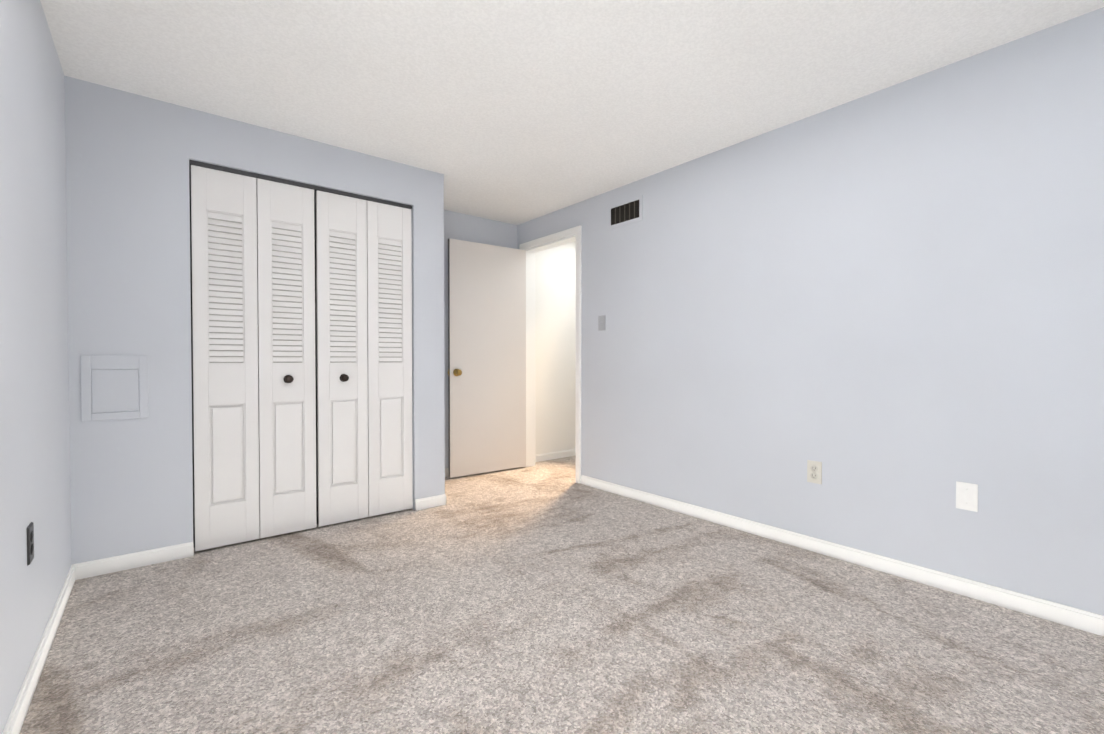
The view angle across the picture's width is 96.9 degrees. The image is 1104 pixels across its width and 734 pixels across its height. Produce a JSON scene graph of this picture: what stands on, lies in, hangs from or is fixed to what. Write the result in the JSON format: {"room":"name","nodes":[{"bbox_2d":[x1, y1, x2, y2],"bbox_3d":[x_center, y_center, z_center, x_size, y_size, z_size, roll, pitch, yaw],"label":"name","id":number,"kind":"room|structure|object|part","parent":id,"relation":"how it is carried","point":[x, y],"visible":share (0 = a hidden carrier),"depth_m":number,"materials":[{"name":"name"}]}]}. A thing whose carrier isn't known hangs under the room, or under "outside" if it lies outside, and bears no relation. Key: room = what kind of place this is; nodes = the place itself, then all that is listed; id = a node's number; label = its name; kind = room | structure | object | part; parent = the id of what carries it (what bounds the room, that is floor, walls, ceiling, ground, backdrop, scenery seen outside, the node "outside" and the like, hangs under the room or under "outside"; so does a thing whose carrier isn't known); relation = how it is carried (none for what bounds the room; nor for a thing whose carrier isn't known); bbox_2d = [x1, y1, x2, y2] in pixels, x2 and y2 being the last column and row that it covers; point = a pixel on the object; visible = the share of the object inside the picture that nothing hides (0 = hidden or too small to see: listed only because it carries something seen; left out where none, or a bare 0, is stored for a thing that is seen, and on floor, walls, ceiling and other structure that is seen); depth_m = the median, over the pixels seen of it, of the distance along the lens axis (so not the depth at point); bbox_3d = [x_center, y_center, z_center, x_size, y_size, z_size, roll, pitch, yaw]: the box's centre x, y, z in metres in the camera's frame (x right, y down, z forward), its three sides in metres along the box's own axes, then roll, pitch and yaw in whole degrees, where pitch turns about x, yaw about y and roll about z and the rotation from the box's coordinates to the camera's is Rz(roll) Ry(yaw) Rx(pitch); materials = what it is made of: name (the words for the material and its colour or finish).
{"room":"empty bedroom","nodes":[
{"label":"empty bedroom","id":0,"kind":"room"},
{"bbox_2d":[0,0,71,733],"bbox_3d":[-1.292,-0.152,1.014,0.110,2.300,4.735,-1,1,-39],"label":"wall","id":1,"kind":"structure","parent":0,"point":[34,434],"depth_m":1.57,"materials":[{"name":"blue paint"}]},
{"bbox_2d":[27,522,33,565],"bbox_3d":[-1.613,0.546,1.514,0.008,0.116,0.072,-1,1,-39],"label":"electrical outlet","id":2,"kind":"object","parent":1,"relation":"attached to","point":[30,542],"visible":1,"depth_m":1.50,"materials":[{"name":"black plastic"}]},
{"bbox_2d":[2,564,74,733],"bbox_3d":[-1.014,0.966,0.784,0.013,0.072,3.781,-1,1,-39],"label":"baseboard","id":3,"kind":"structure","parent":1,"relation":"attached to","point":[16,718],"depth_m":1.56,"materials":[{"name":"white paint"}]},
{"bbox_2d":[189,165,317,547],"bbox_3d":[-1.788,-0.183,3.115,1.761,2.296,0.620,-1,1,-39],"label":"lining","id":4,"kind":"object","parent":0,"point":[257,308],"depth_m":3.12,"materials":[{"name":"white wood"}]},
{"bbox_2d":[64,76,444,563],"bbox_3d":[-1.711,-0.183,3.107,1.875,2.300,0.734,-1,1,-39],"label":"wall","id":5,"kind":"structure","parent":0,"point":[129,156],"depth_m":2.42,"materials":[{"name":"blue paint"}]},
{"bbox_2d":[80,356,148,420],"bbox_3d":[-2.082,0.099,2.333,0.240,0.304,0.008,-1,1,-39],"label":"access panel","id":6,"kind":"object","parent":5,"relation":"attached to","point":[117,393],"visible":1,"depth_m":2.33,"materials":[{"name":"blue paint"}]},
{"bbox_2d":[73,542,193,579],"bbox_3d":[-2.029,0.942,2.386,0.452,0.072,0.013,-1,1,-39],"label":"baseboard","id":7,"kind":"structure","parent":5,"relation":"attached to","point":[88,569],"depth_m":2.37,"materials":[{"name":"white paint"}]},
{"bbox_2d":[191,165,316,551],"bbox_3d":[-1.631,-0.042,2.717,0.586,2.006,0.071,-1,1,-39],"label":"bifold closet door","id":8,"kind":"structure","parent":5,"relation":"in","point":[251,364],"depth_m":2.70,"materials":[{"name":"white paint"}]},
{"bbox_3d":[-1.506,0.070,2.799,0.049,0.049,0.040,-1,1,-39],"label":"knob","id":9,"kind":"part","parent":8,"relation":"part of","materials":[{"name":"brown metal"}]},
{"bbox_2d":[189,160,411,208],"bbox_3d":[-1.411,-1.064,2.907,1.199,0.022,0.026,-1,1,-39],"label":"track rail","id":10,"kind":"object","parent":5,"relation":"attached to","point":[254,175],"visible":0.83,"depth_m":2.83,"materials":[{"name":"metal"}]},
{"bbox_2d":[316,190,412,526],"bbox_3d":[-1.164,-0.048,3.095,0.586,2.006,0.071,-1,1,-39],"label":"bifold closet door","id":11,"kind":"structure","parent":5,"relation":"in","point":[364,343],"depth_m":3.08,"materials":[{"name":"white paint"}]},
{"bbox_3d":[-1.269,0.067,2.991,0.049,0.049,0.040,-1,1,-39],"label":"knob","id":12,"kind":"part","parent":11,"relation":"part of","materials":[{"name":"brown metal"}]},
{"bbox_2d":[415,494,445,510],"bbox_3d":[-0.833,0.927,3.354,0.220,0.072,0.013,-1,1,-39],"label":"baseboard","id":13,"kind":"structure","parent":5,"relation":"attached to","point":[429,502],"depth_m":3.35,"materials":[{"name":"white paint"}]},
{"bbox_2d":[444,210,516,467],"bbox_3d":[-1.493,-0.194,3.827,3.120,2.300,0.110,-1,1,-39],"label":"wall","id":14,"kind":"structure","parent":0,"point":[463,227],"depth_m":4.31,"materials":[{"name":"blue paint"}]},
{"bbox_2d":[445,468,448,476],"bbox_3d":[-0.769,0.912,4.351,1.135,0.072,0.013,-1,1,-39],"label":"baseboard","id":15,"kind":"structure","parent":14,"relation":"attached to","point":[446,472],"depth_m":4.23,"materials":[{"name":"white paint"}]},
{"bbox_2d":[535,241,575,454],"bbox_3d":[0.134,-0.201,4.295,0.002,2.300,1.200,-1,1,-39],"label":"wall","id":16,"kind":"structure","parent":0,"point":[555,349],"depth_m":4.37,"materials":[{"name":"white paint"}]},
{"bbox_2d":[535,449,575,461],"bbox_3d":[0.275,0.900,5.196,1.330,0.072,0.013,-1,1,-39],"label":"baseboard","id":17,"kind":"structure","parent":16,"relation":"attached to","point":[554,455],"depth_m":4.99,"materials":[{"name":"white paint"}]},
{"bbox_2d":[19,456,1103,733],"bbox_3d":[0.479,1.007,2.466,4.670,0.060,4.735,-1,1,-39],"label":"floor","id":18,"kind":"structure","parent":0,"point":[549,596],"depth_m":1.78,"materials":[{"name":"carpet"}]},
{"bbox_2d":[40,0,1103,224],"bbox_3d":[0.479,-1.373,2.431,4.670,0.100,4.735,-1,1,-39],"label":"ceiling","id":19,"kind":"structure","parent":0,"point":[516,112],"depth_m":2.15,"materials":[{"name":"white paint"}]},
{"bbox_2d":[517,7,1103,615],"bbox_3d":[1.167,-0.180,2.934,0.110,2.300,4.625,-1,1,-39],"label":"wall","id":20,"kind":"structure","parent":0,"point":[885,307],"depth_m":2.31,"materials":[{"name":"blue paint"}]},
{"bbox_2d":[519,225,581,483],"bbox_3d":[0.009,-0.103,4.348,0.132,2.102,0.847,-1,1,-39],"label":"door frame","id":21,"kind":"structure","parent":20,"relation":"attached to","point":[530,356],"depth_m":4.56,"materials":[{"name":"white paint"}]},
{"bbox_2d":[448,238,525,477],"bbox_3d":[-0.566,-0.075,4.355,0.775,2.018,0.166,-1,1,-36],"label":"bedroom door","id":22,"kind":"structure","parent":21,"relation":"attached to","point":[486,357],"depth_m":4.32,"materials":[{"name":"white paint"}]},
{"bbox_3d":[-0.837,0.046,4.160,0.105,0.066,0.166,-1,1,-36],"label":"knob","id":23,"kind":"part","parent":22,"relation":"part of","materials":[{"name":"gold metal"}]},
{"bbox_2d":[598,315,604,330],"bbox_3d":[0.383,-0.341,3.797,0.018,0.116,0.072,-1,1,-39],"label":"light switch","id":24,"kind":"object","parent":20,"relation":"attached to","point":[601,323],"visible":1,"depth_m":3.80,"materials":[{"name":"white plastic"}]},
{"bbox_2d":[608,195,642,229],"bbox_3d":[0.537,-1.137,3.606,0.004,0.180,0.336,-1,1,-39],"label":"air vent","id":25,"kind":"object","parent":20,"relation":"in","point":[626,212],"visible":1,"depth_m":3.60,"materials":[{"name":"black metal"}]},
{"bbox_2d":[807,460,821,483],"bbox_3d":[1.385,0.555,2.581,0.008,0.116,0.072,-1,1,-39],"label":"electrical outlet","id":26,"kind":"object","parent":20,"relation":"attached to","point":[814,471],"visible":1,"depth_m":2.58,"materials":[{"name":"beige plastic"}]},
{"bbox_2d":[581,475,1103,635],"bbox_3d":[1.374,0.939,2.597,0.013,0.072,3.594,-1,1,-39],"label":"baseboard","id":27,"kind":"structure","parent":20,"relation":"attached to","point":[1083,620],"depth_m":2.31,"materials":[{"name":"white paint"}]},
{"bbox_2d":[956,481,977,511],"bbox_3d":[1.778,0.555,2.097,0.007,0.116,0.072,-1,1,-39],"label":"electrical outlet plate","id":28,"kind":"object","parent":20,"relation":"attached to","point":[966,496],"visible":1,"depth_m":2.09,"materials":[{"name":"white plastic"}]}
]}

